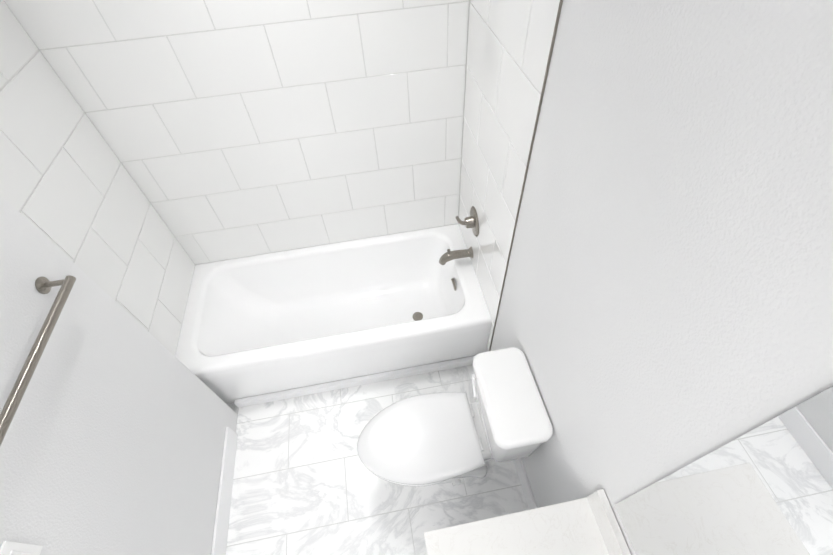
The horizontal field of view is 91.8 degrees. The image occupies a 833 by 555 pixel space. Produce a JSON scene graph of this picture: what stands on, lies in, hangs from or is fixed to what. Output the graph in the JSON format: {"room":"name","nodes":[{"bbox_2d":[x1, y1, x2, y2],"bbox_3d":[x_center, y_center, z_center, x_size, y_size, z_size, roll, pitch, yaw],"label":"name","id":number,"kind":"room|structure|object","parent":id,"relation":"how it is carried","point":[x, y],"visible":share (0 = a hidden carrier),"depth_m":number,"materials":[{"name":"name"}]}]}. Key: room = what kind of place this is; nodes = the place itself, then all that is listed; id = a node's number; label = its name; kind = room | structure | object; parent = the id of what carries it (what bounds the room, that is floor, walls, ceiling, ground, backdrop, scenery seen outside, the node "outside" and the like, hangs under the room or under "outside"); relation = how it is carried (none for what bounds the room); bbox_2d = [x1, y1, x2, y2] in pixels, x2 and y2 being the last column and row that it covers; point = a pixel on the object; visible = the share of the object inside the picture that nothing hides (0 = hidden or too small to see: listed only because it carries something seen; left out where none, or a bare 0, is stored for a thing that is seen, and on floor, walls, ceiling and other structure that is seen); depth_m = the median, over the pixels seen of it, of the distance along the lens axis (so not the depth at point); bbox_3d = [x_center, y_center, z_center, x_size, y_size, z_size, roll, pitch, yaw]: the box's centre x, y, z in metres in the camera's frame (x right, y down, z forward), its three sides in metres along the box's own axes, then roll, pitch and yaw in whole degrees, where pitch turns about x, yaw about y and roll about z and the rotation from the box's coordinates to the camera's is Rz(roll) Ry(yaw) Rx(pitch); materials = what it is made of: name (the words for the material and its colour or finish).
{"room":"bathroom","nodes":[
{"label":"bathroom","id":0,"kind":"room"},
{"bbox_2d":[0,195,237,554],"bbox_3d":[-1.145,0.381,0.771,0.280,3.060,2.943,-9,51,-4],"label":"wall","id":1,"kind":"structure","parent":0,"point":[114,438],"depth_m":1.30,"materials":[{"name":"white paint"}]},
{"bbox_2d":[0,541,42,554],"bbox_3d":[-0.959,0.702,0.964,0.011,0.115,0.116,-9,51,-4],"label":"light switch","id":2,"kind":"object","parent":1,"relation":"attached to","point":[12,548],"visible":1,"depth_m":0.98,"materials":[{"name":"white plastic"}]},
{"bbox_2d":[0,275,75,445],"bbox_3d":[-0.986,0.299,0.954,0.087,0.052,0.792,-9,51,-4],"label":"towel bar","id":3,"kind":"object","parent":1,"relation":"attached to","point":[44,285],"visible":1,"depth_m":1.04,"materials":[{"name":"silver metal"}]},
{"bbox_2d":[0,0,199,355],"bbox_3d":[-1.326,-0.312,1.563,0.030,1.753,0.780,-9,51,-4],"label":"wall tile","id":4,"kind":"structure","parent":1,"relation":"attached to","point":[60,169],"depth_m":1.63,"materials":[{"name":"white tile"}]},
{"bbox_2d":[211,427,237,554],"bbox_3d":[-0.953,1.206,1.975,0.014,0.135,0.913,-9,51,-4],"label":"baseboard","id":5,"kind":"structure","parent":1,"relation":"attached to","point":[220,535],"depth_m":2.04,"materials":[{"name":"white paint"}]},
{"bbox_2d":[196,224,452,264],"bbox_3d":[-0.606,-0.923,1.785,1.920,3.060,0.120,-9,51,-4],"label":"wall","id":6,"kind":"structure","parent":0,"point":[324,244],"depth_m":2.57,"materials":[{"name":"white tile"}]},
{"bbox_2d":[16,0,459,263],"bbox_3d":[-0.587,-0.763,1.883,1.678,1.753,0.008,-9,51,-4],"label":"wall tile","id":7,"kind":"structure","parent":6,"relation":"attached to","point":[153,153],"depth_m":1.85,"materials":[{"name":"white tile"}]},
{"bbox_2d":[226,365,528,554],"bbox_3d":[-2.168,1.949,1.573,5.720,0.060,5.600,-9,51,-4],"label":"floor","id":8,"kind":"structure","parent":0,"point":[306,481],"depth_m":2.10,"materials":[{"name":"tile"}]},
{"bbox_2d":[175,224,491,403],"bbox_3d":[-0.474,0.223,2.519,1.674,0.473,0.759,-9,51,-4],"label":"bathtub","id":9,"kind":"object","parent":8,"relation":"on","point":[261,324],"visible":1,"depth_m":2.52,"materials":[{"name":"white ceramic"}]},
{"bbox_2d":[234,356,474,407],"bbox_3d":[-0.321,0.608,2.419,1.520,0.135,0.041,-9,51,-4],"label":"baseboard","id":10,"kind":"structure","parent":9,"relation":"attached to","point":[417,370],"depth_m":2.43,"materials":[{"name":"white paint"}]},
{"bbox_2d":[357,347,552,486],"bbox_3d":[0.119,0.742,1.875,0.774,0.792,0.392,-9,51,-4],"label":"toilet","id":11,"kind":"object","parent":8,"relation":"on","point":[455,438],"visible":0.98,"depth_m":1.73,"materials":[{"name":"white ceramic"}]},
{"bbox_2d":[424,489,630,554],"bbox_3d":[0.404,1.389,1.148,0.539,1.083,1.171,-9,51,-4],"label":"bathroom vanity","id":12,"kind":"object","parent":8,"relation":"on","point":[588,525],"visible":1,"depth_m":1.20,"materials":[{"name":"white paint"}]},
{"bbox_2d":[485,0,832,554],"bbox_3d":[0.557,0.147,0.866,0.120,3.060,3.063,-9,51,-4],"label":"wall","id":13,"kind":"structure","parent":0,"point":[666,307],"depth_m":0.74,"materials":[{"name":"white paint"}]},
{"bbox_2d":[452,0,559,351],"bbox_3d":[0.306,-0.434,1.876,0.029,2.229,0.776,-9,51,-4],"label":"wall tile","id":14,"kind":"structure","parent":13,"relation":"attached to","point":[505,45],"depth_m":1.61,"materials":[{"name":"white tile"}]},
{"bbox_2d":[439,247,473,264],"bbox_3d":[0.228,-0.132,2.357,0.197,0.112,0.074,-9,51,-4],"label":"tub spout","id":15,"kind":"object","parent":14,"relation":"attached to","point":[448,255],"visible":1,"depth_m":2.34,"materials":[{"name":"silver metal"}]},
{"bbox_2d":[455,206,478,236],"bbox_3d":[0.271,-0.294,2.170,0.089,0.166,0.166,-9,51,-4],"label":"shower valve","id":16,"kind":"object","parent":14,"relation":"attached to","point":[472,221],"visible":1,"depth_m":2.14,"materials":[{"name":"silver metal"}]},
{"bbox_2d":[514,458,536,509],"bbox_3d":[0.504,0.857,2.175,0.016,0.135,0.930,-9,51,-4],"label":"baseboard","id":17,"kind":"structure","parent":13,"relation":"attached to","point":[523,478],"depth_m":2.01,"materials":[{"name":"white paint"}]},
{"bbox_2d":[489,0,562,350],"bbox_3d":[0.318,-0.435,1.875,0.007,2.233,0.779,-9,51,-4],"label":"trim","id":18,"kind":"structure","parent":13,"relation":"attached to","point":[546,75],"depth_m":1.25,"materials":[{"name":"silver metal"}]},
{"bbox_2d":[615,386,832,554],"bbox_3d":[0.628,0.724,0.354,0.005,1.078,1.121,-9,51,-4],"label":"mirror","id":19,"kind":"object","parent":13,"relation":"attached to","point":[766,488],"visible":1,"depth_m":0.65,"materials":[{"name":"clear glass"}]}
]}

